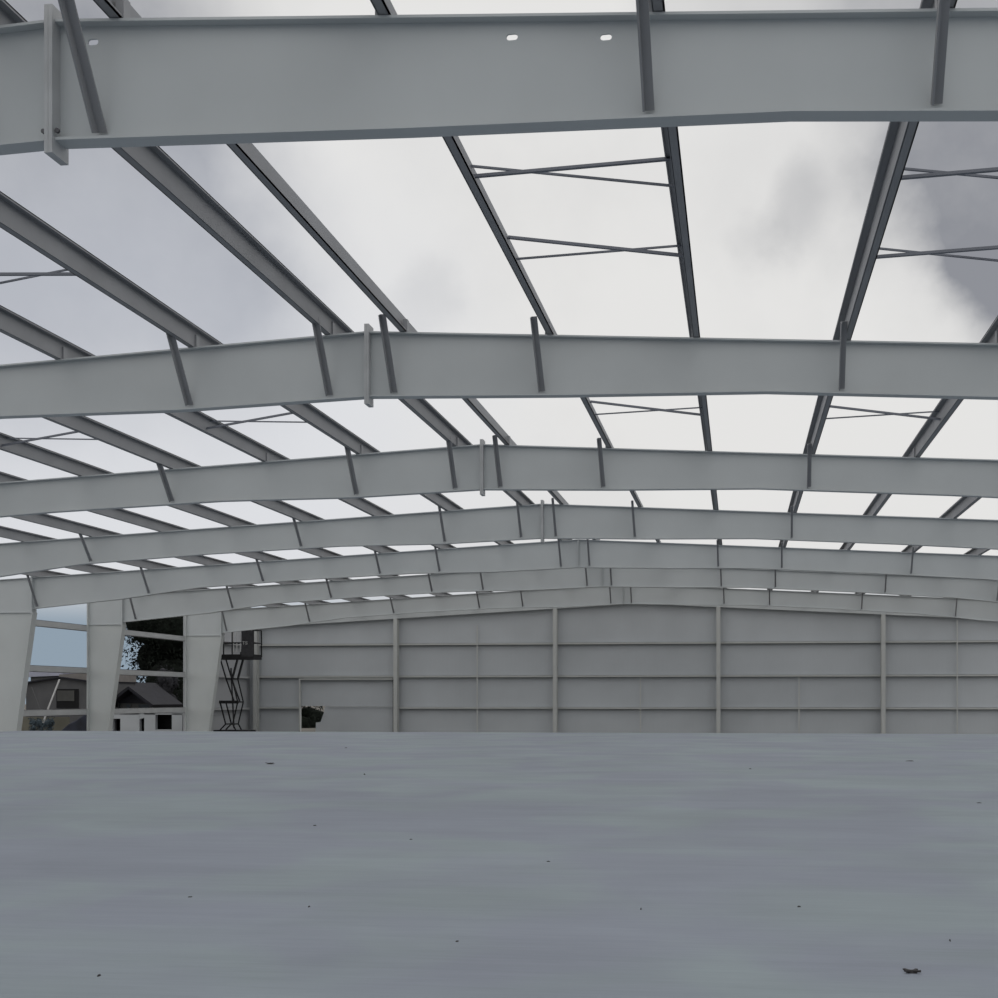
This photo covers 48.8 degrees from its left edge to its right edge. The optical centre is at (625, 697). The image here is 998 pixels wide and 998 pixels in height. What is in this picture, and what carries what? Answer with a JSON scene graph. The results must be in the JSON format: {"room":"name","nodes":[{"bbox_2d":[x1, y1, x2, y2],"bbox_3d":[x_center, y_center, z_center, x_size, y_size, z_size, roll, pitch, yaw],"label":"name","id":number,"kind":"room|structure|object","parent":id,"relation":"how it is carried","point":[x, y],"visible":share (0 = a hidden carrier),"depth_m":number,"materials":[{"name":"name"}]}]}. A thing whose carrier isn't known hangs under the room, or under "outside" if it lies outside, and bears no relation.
{"room":"warehouse construction site","nodes":[
{"label":"warehouse construction site","id":0,"kind":"room"},
{"bbox_2d":[24,704,324,731],"bbox_3d":[-13.063,1.760,105.931,304.000,0.240,304.000,0,0,6],"label":"ground","id":1,"kind":"structure","parent":0,"point":[302,729],"depth_m":57.69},
{"bbox_2d":[0,576,36,731],"bbox_3d":[-18.339,-0.983,32.340,1.648,5.246,0.320,0,0,6],"label":"stanchion","id":2,"kind":"object","parent":1,"relation":"on","point":[18,617],"visible":0.8,"depth_m":32.32,"materials":[{"name":"paint"}]},
{"bbox_2d":[23,709,86,716],"bbox_3d":[-18.948,0.496,35.035,0.128,0.208,5.267,0,0,6],"label":"horizontal girt","id":3,"kind":"object","parent":2,"relation":"attached to","point":[53,712],"visible":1,"depth_m":35.87,"materials":[{"name":"metal"}]},
{"bbox_2d":[29,665,86,673],"bbox_3d":[-18.948,-0.932,35.035,0.128,0.208,5.267,0,0,6],"label":"horizontal girt","id":4,"kind":"object","parent":2,"relation":"attached to","point":[33,668],"visible":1,"depth_m":35.97,"materials":[{"name":"metal"}]},
{"bbox_2d":[36,620,86,630],"bbox_3d":[-18.948,-2.400,35.035,0.128,0.208,5.267,0,0,6],"label":"horizontal girt","id":5,"kind":"object","parent":2,"relation":"attached to","point":[39,623],"visible":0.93,"depth_m":36.13,"materials":[{"name":"metal"}]},
{"bbox_2d":[26,539,997,608],"bbox_3d":[-0.554,-3.550,30.263,34.211,1.893,0.564,0,0,6],"label":"rafter","id":6,"kind":"object","parent":2,"relation":"on","point":[74,589],"visible":0.98,"depth_m":30.76,"materials":[{"name":"grey metal"}]},
{"bbox_2d":[28,717,37,730],"bbox_3d":[-27.818,1.361,51.147,0.591,0.982,0.598,0,0,6],"label":"shrub","id":7,"kind":"object","parent":1,"relation":"on","point":[32,725],"visible":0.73,"depth_m":51.08,"materials":[{"name":"green plant"}]},
{"bbox_2d":[33,718,47,730],"bbox_3d":[-27.285,1.366,50.813,0.568,1.082,0.651,0,0,-14],"label":"shrub","id":8,"kind":"object","parent":1,"relation":"on","point":[39,721],"visible":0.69,"depth_m":50.69,"materials":[{"name":"green plant"}]},
{"bbox_2d":[42,716,54,730],"bbox_3d":[-26.711,1.384,50.422,0.594,1.103,0.708,0,0,6],"label":"shrub","id":9,"kind":"object","parent":1,"relation":"on","point":[50,723],"visible":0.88,"depth_m":50.27,"materials":[{"name":"green plant"}]},
{"bbox_2d":[43,679,59,721],"bbox_3d":[-27.497,0.388,51.938,1.044,2.524,0.056,0,0,6],"label":"pole","id":10,"kind":"object","parent":1,"relation":"on","point":[59,679],"visible":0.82,"depth_m":51.91,"materials":[{"name":"grey metal"}]},
{"bbox_2d":[29,672,75,680],"bbox_3d":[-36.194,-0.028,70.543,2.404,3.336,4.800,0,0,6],"label":"flat roof","id":11,"kind":"structure","parent":1,"relation":"on","point":[34,675],"depth_m":68.23,"materials":[{"name":"grey metal"}]},
{"bbox_2d":[61,715,86,730],"bbox_3d":[-24.819,1.172,49.889,1.539,0.935,1.280,0,0,6],"label":"heap","id":12,"kind":"object","parent":1,"relation":"on","point":[80,724],"visible":0.26,"depth_m":49.24,"materials":[{"name":"grey gravel"}]},
{"bbox_2d":[21,673,137,730],"bbox_3d":[-28.493,0.191,55.742,4.060,2.898,5.760,0,0,6],"label":"shed","id":13,"kind":"object","parent":1,"relation":"on","point":[71,692],"visible":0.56,"depth_m":54.40,"materials":[{"name":"stone"}]},
{"bbox_2d":[57,690,73,700],"bbox_3d":[-27.967,-0.093,54.340,0.904,0.526,0.024,0,0,6],"label":"shutter","id":14,"kind":"object","parent":13,"relation":"hanging from","point":[62,695],"depth_m":54.33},
{"bbox_2d":[87,599,125,730],"bbox_3d":[-17.955,-0.974,37.628,1.312,5.228,0.320,0,0,6],"label":"stanchion","id":15,"kind":"object","parent":1,"relation":"on","point":[106,628],"visible":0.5,"depth_m":37.64,"materials":[{"name":"paint"}]},
{"bbox_2d":[86,630,184,640],"bbox_3d":[-18.325,-2.400,40.999,0.128,0.208,6.662,0,0,6],"label":"horizontal girt","id":16,"kind":"object","parent":15,"relation":"attached to","point":[127,632],"visible":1,"depth_m":41.94,"materials":[{"name":"metal"}]},
{"bbox_2d":[114,707,184,713],"bbox_3d":[-18.325,0.496,40.999,0.128,0.208,6.662,0,0,6],"label":"horizontal girt","id":17,"kind":"object","parent":15,"relation":"attached to","point":[167,709],"visible":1,"depth_m":41.51,"materials":[{"name":"metal"}]},
{"bbox_2d":[120,669,184,676],"bbox_3d":[-18.325,-0.932,40.999,0.128,0.208,6.662,0,0,6],"label":"horizontal girt","id":18,"kind":"object","parent":15,"relation":"attached to","point":[122,671],"visible":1,"depth_m":41.73,"materials":[{"name":"metal"}]},
{"bbox_2d":[123,568,997,621],"bbox_3d":[-0.171,-3.550,35.551,34.546,1.893,0.564,0,0,6],"label":"rafter","id":19,"kind":"object","parent":15,"relation":"on","point":[203,601],"visible":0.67,"depth_m":36.02,"materials":[{"name":"grey metal"}]},
{"bbox_2d":[112,712,182,730],"bbox_3d":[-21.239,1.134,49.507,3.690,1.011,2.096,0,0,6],"label":"outbuilding","id":20,"kind":"object","parent":1,"relation":"on","point":[143,721],"visible":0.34,"depth_m":48.53,"materials":[{"name":"white paint"}]},
{"bbox_2d":[115,686,182,707],"bbox_3d":[-24.990,0.532,56.503,2.623,2.215,3.040,0,0,6],"label":"roof","id":21,"kind":"object","parent":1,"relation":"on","point":[131,696],"visible":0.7,"depth_m":55.70,"materials":[{"name":"stone"}]},
{"bbox_2d":[121,616,182,694],"bbox_3d":[-29.778,-3.017,72.303,8.035,9.323,8.772,0,0,14],"label":"leafy tree","id":22,"kind":"object","parent":1,"relation":"on","point":[153,652],"visible":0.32,"depth_m":69.52,"materials":[{"name":"green plant"}]},
{"bbox_2d":[135,682,172,694],"bbox_3d":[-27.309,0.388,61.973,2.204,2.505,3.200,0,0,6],"label":"house","id":23,"kind":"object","parent":1,"relation":"on","point":[138,683],"visible":0.06,"depth_m":62.29,"materials":[{"name":"stone"}]},
{"bbox_2d":[154,661,179,698],"bbox_3d":[-24.895,-0.170,59.178,1.359,3.622,1.346,0,0,26],"label":"leafy tree","id":24,"kind":"object","parent":1,"relation":"on","point":[168,684],"visible":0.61,"depth_m":58.86,"materials":[{"name":"green plant"}]},
{"bbox_2d":[175,678,182,706],"bbox_3d":[-24.413,0.272,61.322,2.058,3.808,1.902,0,0,6],"label":"shrub","id":25,"kind":"object","parent":1,"relation":"on","point":[179,691],"visible":0.08,"depth_m":60.74,"materials":[{"name":"green plant"}]},
{"bbox_2d":[185,612,223,730],"bbox_3d":[-17.132,-0.981,44.272,1.568,5.242,0.320,0,0,6],"label":"stanchion","id":26,"kind":"object","parent":1,"relation":"on","point":[204,637],"visible":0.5,"depth_m":44.28,"materials":[{"name":"paint"}]},
{"bbox_2d":[214,707,249,710],"bbox_3d":[-17.671,0.496,47.258,0.128,0.120,5.828,0,0,6],"label":"horizontal girt","id":27,"kind":"object","parent":26,"relation":"attached to","point":[224,708],"visible":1,"depth_m":48.59,"materials":[{"name":"metal"}]},
{"bbox_2d":[219,675,249,678],"bbox_3d":[-17.671,-0.932,47.258,0.128,0.120,5.828,0,0,6],"label":"horizontal girt","id":28,"kind":"object","parent":26,"relation":"attached to","point":[220,676],"visible":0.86,"depth_m":48.69,"materials":[{"name":"metal"}]},
{"bbox_2d":[222,587,997,632],"bbox_3d":[0.652,-3.550,42.195,34.291,1.893,0.564,0,0,6],"label":"rafter","id":29,"kind":"object","parent":26,"relation":"on","point":[245,619],"visible":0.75,"depth_m":42.58,"materials":[{"name":"grey metal"}]},
{"bbox_2d":[213,630,261,731],"bbox_3d":[-16.266,-0.600,45.523,1.834,4.479,0.836,0,0,6],"label":"scissor lift","id":30,"kind":"object","parent":1,"relation":"on","point":[246,642],"visible":0.66,"depth_m":45.28,"materials":[{"name":"black metal"}]},
{"bbox_2d":[253,629,258,731],"bbox_3d":[-17.018,-0.795,50.128,0.176,4.870,0.288,0,0,6],"label":"post","id":31,"kind":"object","parent":1,"relation":"on","point":[256,633],"visible":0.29,"depth_m":49.99,"materials":[{"name":"metal"}]},
{"bbox_2d":[259,707,298,708],"bbox_3d":[-16.015,0.472,50.229,1.966,0.096,0.128,0,0,6],"label":"horizontal girt","id":32,"kind":"object","parent":31,"relation":"attached to","point":[259,707],"visible":1,"depth_m":50.16,"materials":[{"name":"metal"}]},
{"bbox_2d":[259,643,392,645],"bbox_3d":[-13.696,-2.424,49.986,6.630,0.096,0.128,0,0,6],"label":"horizontal girt","id":33,"kind":"object","parent":31,"relation":"attached to","point":[379,644],"visible":1,"depth_m":49.91,"materials":[{"name":"metal"}]},
{"bbox_2d":[259,676,392,677],"bbox_3d":[-13.696,-0.956,49.986,6.630,0.096,0.128,0,0,6],"label":"horizontal girt","id":34,"kind":"object","parent":31,"relation":"attached to","point":[259,676],"visible":1,"depth_m":49.93,"materials":[{"name":"metal"}]},
{"bbox_2d":[301,706,323,727],"bbox_3d":[-17.695,1.278,59.644,3.737,4.770,3.839,0,0,42],"label":"leafy tree","id":35,"kind":"object","parent":1,"relation":"on","point":[310,716],"visible":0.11,"depth_m":59.10,"materials":[{"name":"green plant"}]},
{"bbox_2d":[393,618,398,731],"bbox_3d":[-10.416,-0.974,49.438,0.176,5.227,0.288,0,0,6],"label":"post","id":36,"kind":"object","parent":1,"relation":"on","point":[395,621],"visible":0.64,"depth_m":49.30,"materials":[{"name":"metal"}]},
{"bbox_2d":[399,675,552,677],"bbox_3d":[-6.752,-0.956,49.261,7.317,0.096,0.128,0,0,6],"label":"horizontal girt","id":37,"kind":"object","parent":36,"relation":"attached to","point":[438,676],"visible":1,"depth_m":49.19,"materials":[{"name":"metal"}]},
{"bbox_2d":[477,625,477,731],"bbox_3d":[-6.697,-0.820,49.183,0.056,4.920,0.018,0,0,6],"label":"strap","id":38,"kind":"object","parent":37,"relation":"attached to","point":[477,625],"visible":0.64,"depth_m":49.17,"materials":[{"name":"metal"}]},
{"bbox_2d":[399,643,552,645],"bbox_3d":[-6.752,-2.424,49.261,7.317,0.096,0.128,0,0,6],"label":"horizontal girt","id":39,"kind":"object","parent":36,"relation":"attached to","point":[400,644],"visible":1,"depth_m":49.23,"materials":[{"name":"metal"}]},
{"bbox_2d":[399,707,552,708],"bbox_3d":[-6.752,0.472,49.261,7.317,0.096,0.128,0,0,6],"label":"horizontal girt","id":40,"kind":"object","parent":36,"relation":"attached to","point":[399,707],"visible":1,"depth_m":49.20,"materials":[{"name":"metal"}]},
{"bbox_2d":[553,608,557,732],"bbox_3d":[-3.131,-1.171,48.677,0.176,5.621,0.288,0,0,6],"label":"post","id":41,"kind":"object","parent":1,"relation":"on","point":[555,610],"visible":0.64,"depth_m":48.53,"materials":[{"name":"metal"}]},
{"bbox_2d":[301,604,950,624],"bbox_3d":[0.539,-3.830,48.426,35.808,1.212,0.200,0,0,6],"label":"rafter","id":42,"kind":"object","parent":41,"relation":"on","point":[481,611],"visible":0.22,"depth_m":48.88,"materials":[{"name":"grey paint"}]},
{"bbox_2d":[65,564,288,606],"bbox_3d":[-16.140,-3.788,27.365,0.152,0.232,45.480,0,0,6],"label":"purlin","id":43,"kind":"structure","parent":42,"relation":"on","point":[91,568],"depth_m":32.20,"materials":[{"name":"metal"}]},
{"bbox_2d":[558,642,715,644],"bbox_3d":[0.511,-2.424,48.502,7.272,0.096,0.128,0,0,6],"label":"horizontal girt","id":44,"kind":"object","parent":41,"relation":"attached to","point":[566,643],"visible":1,"depth_m":48.50,"materials":[{"name":"metal"}]},
{"bbox_2d":[558,675,715,676],"bbox_3d":[0.511,-0.956,48.502,7.272,0.096,0.128,0,0,6],"label":"horizontal girt","id":45,"kind":"object","parent":41,"relation":"attached to","point":[558,675],"visible":1,"depth_m":48.43,"materials":[{"name":"metal"}]},
{"bbox_2d":[558,707,715,708],"bbox_3d":[0.511,0.472,48.502,7.272,0.096,0.128,0,0,6],"label":"horizontal girt","id":46,"kind":"object","parent":41,"relation":"attached to","point":[558,707],"visible":1,"depth_m":48.44,"materials":[{"name":"metal"}]},
{"bbox_2d":[640,678,640,732],"bbox_3d":[0.676,0.380,48.413,0.056,2.520,0.018,0,0,6],"label":"strap","id":47,"kind":"object","parent":46,"relation":"attached to","point":[640,678],"visible":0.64,"depth_m":48.41,"materials":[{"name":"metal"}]},
{"bbox_2d":[716,607,719,732],"bbox_3d":[4.110,-1.173,47.920,0.176,5.627,0.288,0,0,6],"label":"post","id":48,"kind":"object","parent":1,"relation":"on","point":[717,608],"visible":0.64,"depth_m":47.78,"materials":[{"name":"metal"}]},
{"bbox_2d":[881,614,885,733],"bbox_3d":[11.193,-0.982,47.180,0.176,5.244,0.288,0,0,6],"label":"post","id":49,"kind":"object","parent":1,"relation":"on","point":[883,616],"visible":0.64,"depth_m":47.04,"materials":[{"name":"metal"}]},
{"bbox_2d":[720,641,880,643],"bbox_3d":[7.673,-2.424,47.754,7.114,0.096,0.128,0,0,6],"label":"horizontal girt","id":50,"kind":"object","parent":49,"relation":"attached to","point":[754,642],"visible":1,"depth_m":47.74,"materials":[{"name":"metal"}]},
{"bbox_2d":[720,707,880,709],"bbox_3d":[7.673,0.472,47.754,7.114,0.096,0.128,0,0,6],"label":"horizontal girt","id":51,"kind":"object","parent":49,"relation":"attached to","point":[842,708],"visible":1,"depth_m":47.64,"materials":[{"name":"metal"}]},
{"bbox_2d":[798,678,799,732],"bbox_3d":[7.628,0.380,47.687,0.056,2.520,0.018,0,0,6],"label":"strap","id":52,"kind":"object","parent":51,"relation":"attached to","point":[798,678],"visible":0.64,"depth_m":47.68,"materials":[{"name":"metal"}]},
{"bbox_2d":[720,675,880,676],"bbox_3d":[7.673,-0.956,47.754,7.114,0.096,0.128,0,0,6],"label":"horizontal girt","id":53,"kind":"object","parent":49,"relation":"attached to","point":[720,675],"visible":1,"depth_m":47.69,"materials":[{"name":"metal"}]},
{"bbox_2d":[886,707,997,709],"bbox_3d":[14.680,0.472,47.022,6.960,0.096,0.128,0,0,6],"label":"horizontal girt","id":54,"kind":"object","parent":49,"relation":"attached to","point":[887,708],"visible":1,"depth_m":47.06,"materials":[{"name":"metal"}]},
{"bbox_2d":[886,674,997,676],"bbox_3d":[14.680,-0.956,47.022,6.960,0.096,0.128,0,0,6],"label":"horizontal girt","id":55,"kind":"object","parent":49,"relation":"attached to","point":[900,675],"visible":1,"depth_m":47.05,"materials":[{"name":"metal"}]},
{"bbox_2d":[957,620,957,733],"bbox_3d":[14.353,-0.860,46.984,0.056,5.000,0.018,0,0,6],"label":"strap","id":56,"kind":"object","parent":55,"relation":"attached to","point":[957,620],"visible":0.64,"depth_m":46.97,"materials":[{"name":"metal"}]},
{"bbox_2d":[886,640,997,642],"bbox_3d":[14.680,-2.424,47.022,6.960,0.096,0.128,0,0,6],"label":"horizontal girt","id":57,"kind":"object","parent":49,"relation":"attached to","point":[942,641],"visible":1,"depth_m":47.02,"materials":[{"name":"metal"}]},
{"bbox_2d":[183,616,249,730],"bbox_3d":[-17.751,-0.880,47.471,0.056,5.040,5.996,0,0,6],"label":"wall","id":58,"kind":"structure","parent":0,"point":[223,693],"depth_m":48.51,"materials":[{"name":"grey metal"}]},
{"bbox_2d":[0,731,997,997],"bbox_3d":[2.714,1.300,10.575,44.800,0.672,37.600,0,0,6],"label":"floor","id":59,"kind":"structure","parent":0,"point":[887,858],"depth_m":6.20,"materials":[{"name":"concrete"}]},
{"bbox_2d":[903,968,920,973],"bbox_3d":[1.006,0.957,3.819,0.060,0.013,0.063,0,0,6],"label":"chip","id":60,"kind":"object","parent":59,"relation":"on","point":[915,970],"visible":1,"depth_m":3.80,"materials":[{"name":"black"}]},
{"bbox_2d":[0,0,997,165],"bbox_3d":[-3.792,-3.550,6.968,35.810,2.058,0.597,0,0,6],"label":"rafter","id":61,"kind":"object","parent":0,"point":[164,81],"visible":0.98,"depth_m":6.88,"materials":[{"name":"grey metal"}]},
{"bbox_2d":[22,570,70,576],"bbox_3d":[-17.874,-3.694,27.547,0.152,0.232,45.480,0,0,6],"label":"purlin","id":62,"kind":"structure","parent":61,"relation":"on","point":[47,572],"depth_m":32.48,"materials":[{"name":"metal"}]},
{"bbox_2d":[0,526,329,603],"bbox_3d":[-14.405,-3.881,27.184,0.152,0.232,45.480,0,0,6],"label":"purlin","id":63,"kind":"structure","parent":61,"relation":"on","point":[5,532],"depth_m":27.03,"materials":[{"name":"metal"}]},
{"bbox_2d":[0,471,411,598],"bbox_3d":[-10.936,-4.069,26.822,0.152,0.232,45.480,0,0,6],"label":"purlin","id":64,"kind":"structure","parent":61,"relation":"on","point":[123,515],"depth_m":25.20,"materials":[{"name":"metal"}]},
{"bbox_2d":[0,432,451,595],"bbox_3d":[-9.202,-4.163,26.640,0.152,0.232,45.480,0,0,6],"label":"purlin","id":65,"kind":"structure","parent":61,"relation":"on","point":[27,450],"depth_m":19.81,"materials":[{"name":"metal"}]},
{"bbox_2d":[0,305,455,548],"bbox_3d":[-5.732,-4.351,26.278,0.152,0.232,45.480,0,0,6],"label":"purlin","id":66,"kind":"structure","parent":61,"relation":"on","point":[13,325],"depth_m":16.68,"materials":[{"name":"metal"}]},
{"bbox_2d":[0,269,75,283],"bbox_3d":[-6.413,-4.398,11.374,1.731,0.271,0.153,0,0,6],"label":"brace","id":67,"kind":"object","parent":66,"relation":"attached to","point":[61,272],"visible":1,"depth_m":11.30,"materials":[{"name":"metal"}]},
{"bbox_2d":[0,191,513,544],"bbox_3d":[-3.998,-4.444,26.097,0.152,0.232,45.480,0,0,6],"label":"purlin","id":68,"kind":"structure","parent":61,"relation":"on","point":[15,219],"depth_m":11.88,"materials":[{"name":"metal"}]},
{"bbox_2d":[206,412,306,428],"bbox_3d":[-5.800,-4.412,17.259,1.733,0.290,0.153,0,0,6],"label":"brace","id":69,"kind":"object","parent":68,"relation":"attached to","point":[288,413],"visible":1,"depth_m":17.25,"materials":[{"name":"metal"}]},
{"bbox_2d":[43,416,491,592],"bbox_3d":[-7.467,-4.257,26.459,0.152,0.232,45.480,0,0,6],"label":"purlin","id":70,"kind":"structure","parent":61,"relation":"on","point":[84,425],"depth_m":18.67,"materials":[{"name":"metal"}]},
{"bbox_2d":[1,431,95,446],"bbox_3d":[-9.269,-4.224,17.621,1.733,0.290,0.153,0,0,6],"label":"brace","id":71,"kind":"object","parent":70,"relation":"attached to","point":[71,432],"visible":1,"depth_m":17.62,"materials":[{"name":"metal"}]},
{"bbox_2d":[0,0,572,539],"bbox_3d":[-2.263,-4.538,25.916,0.152,0.232,45.480,0,0,6],"label":"purlin","id":72,"kind":"structure","parent":61,"relation":"on","point":[152,162],"depth_m":10.79,"materials":[{"name":"metal"}]},
{"bbox_2d":[93,0,599,539],"bbox_3d":[-1.396,-4.541,25.825,0.152,0.232,45.480,0,0,6],"label":"purlin","id":73,"kind":"structure","parent":61,"relation":"on","point":[247,153],"depth_m":10.60,"materials":[{"name":"metal"}]},
{"bbox_2d":[370,0,660,541],"bbox_3d":[0.394,-4.444,25.638,0.152,0.232,45.480,0,0,6],"label":"purlin","id":74,"kind":"structure","parent":61,"relation":"on","point":[453,143],"depth_m":10.25,"materials":[{"name":"metal"}]},
{"bbox_2d":[507,235,682,259],"bbox_3d":[-0.290,-4.412,10.673,1.733,0.290,0.153,0,0,6],"label":"brace","id":75,"kind":"object","parent":74,"relation":"attached to","point":[609,249],"visible":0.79,"depth_m":10.65,"materials":[{"name":"metal"}]},
{"bbox_2d":[590,400,702,415],"bbox_3d":[0.331,-4.412,16.618,1.733,0.290,0.153,0,0,6],"label":"brace","id":76,"kind":"object","parent":74,"relation":"attached to","point":[649,409],"visible":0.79,"depth_m":16.60,"materials":[{"name":"metal"}]},
{"bbox_2d":[650,0,721,544],"bbox_3d":[2.129,-4.351,25.457,0.152,0.232,45.480,0,0,6],"label":"purlin","id":77,"kind":"structure","parent":61,"relation":"on","point":[670,135],"depth_m":10.11,"materials":[{"name":"metal"}]},
{"bbox_2d":[471,157,673,186],"bbox_3d":[-0.457,-4.398,9.098,1.731,0.271,0.153,0,0,6],"label":"brace","id":78,"kind":"object","parent":77,"relation":"attached to","point":[548,170],"visible":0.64,"depth_m":9.08,"materials":[{"name":"metal"}]},
{"bbox_2d":[811,316,997,591],"bbox_3d":[5.598,-4.163,25.094,0.152,0.232,45.480,0,0,6],"label":"purlin","id":79,"kind":"structure","parent":61,"relation":"on","point":[946,408],"depth_m":16.93,"materials":[{"name":"metal"}]},
{"bbox_2d":[877,245,997,261],"bbox_3d":[3.177,-4.211,10.311,1.731,0.271,0.153,0,0,6],"label":"brace","id":80,"kind":"object","parent":79,"relation":"attached to","point":[908,252],"visible":0.89,"depth_m":10.30,"materials":[{"name":"metal"}]},
{"bbox_2d":[901,167,997,179],"bbox_3d":[3.012,-4.211,8.735,1.731,0.271,0.153,0,0,6],"label":"brace","id":81,"kind":"object","parent":79,"relation":"attached to","point":[971,172],"visible":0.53,"depth_m":8.74,"materials":[{"name":"metal"}]},
{"bbox_2d":[0,314,997,418],"bbox_3d":[-3.159,-3.550,13.029,35.810,2.058,0.596,0,0,6],"label":"rafter","id":82,"kind":"object","parent":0,"point":[367,365],"visible":0.94,"depth_m":13.08,"materials":[{"name":"grey metal"}]},
{"bbox_2d":[12,514,368,600],"bbox_3d":[-12.671,-3.975,27.003,0.152,0.232,45.480,0,0,6],"label":"purlin","id":83,"kind":"structure","parent":82,"relation":"on","point":[42,519],"depth_m":25.69,"materials":[{"name":"metal"}]},
{"bbox_2d":[767,0,956,589],"bbox_3d":[3.863,-4.257,25.275,0.152,0.232,45.480,0,0,6],"label":"purlin","id":84,"kind":"structure","parent":82,"relation":"on","point":[899,139],"depth_m":9.94,"materials":[{"name":"metal"}]},
{"bbox_2d":[826,405,940,419],"bbox_3d":[3.787,-4.224,16.138,1.733,0.290,0.153,0,0,6],"label":"brace","id":85,"kind":"object","parent":84,"relation":"attached to","point":[882,413],"visible":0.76,"depth_m":16.11,"materials":[{"name":"metal"}]},
{"bbox_2d":[855,497,980,593],"bbox_3d":[7.332,-4.069,24.913,0.152,0.232,45.480,0,0,6],"label":"purlin","id":86,"kind":"structure","parent":82,"relation":"on","point":[964,503],"depth_m":23.48,"materials":[{"name":"metal"}]},
{"bbox_2d":[899,549,989,595],"bbox_3d":[9.067,-3.975,24.732,0.152,0.232,45.480,0,0,6],"label":"purlin","id":87,"kind":"structure","parent":82,"relation":"on","point":[972,551],"depth_m":29.62,"materials":[{"name":"metal"}]},
{"bbox_2d":[0,435,997,517],"bbox_3d":[-2.546,-3.550,18.903,35.810,2.058,0.596,0,0,6],"label":"rafter","id":88,"kind":"object","parent":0,"point":[482,467],"visible":0.98,"depth_m":19.05,"materials":[{"name":"grey metal"}]},
{"bbox_2d":[0,498,997,576],"bbox_3d":[-1.935,-3.523,24.748,35.810,2.003,0.587,0,0,6],"label":"rafter","id":89,"kind":"object","parent":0,"point":[542,521],"visible":1,"depth_m":25.03,"materials":[{"name":"grey metal"}]},
{"bbox_2d":[250,604,997,733],"bbox_3d":[0.450,-1.442,48.612,36.024,6.164,0.040,0,0,6],"label":"wall","id":90,"kind":"structure","parent":0,"point":[629,622],"depth_m":48.57,"materials":[{"name":"grey metal"}]},
{"bbox_2d":[299,678,392,731],"bbox_3d":[-12.762,0.380,49.852,4.519,2.520,0.144,0,0,6],"label":"doorway frame","id":91,"kind":"object","parent":90,"relation":"attached to","point":[300,679],"visible":0.76,"depth_m":49.93,"materials":[{"name":"metal"}]},
{"bbox_2d":[326,706,392,706],"bbox_3d":[-12.171,0.404,49.847,3.182,0.024,0.032,0,0,6],"label":"trim","id":92,"kind":"structure","parent":90,"relation":"attached to","point":[326,706],"depth_m":49.83,"materials":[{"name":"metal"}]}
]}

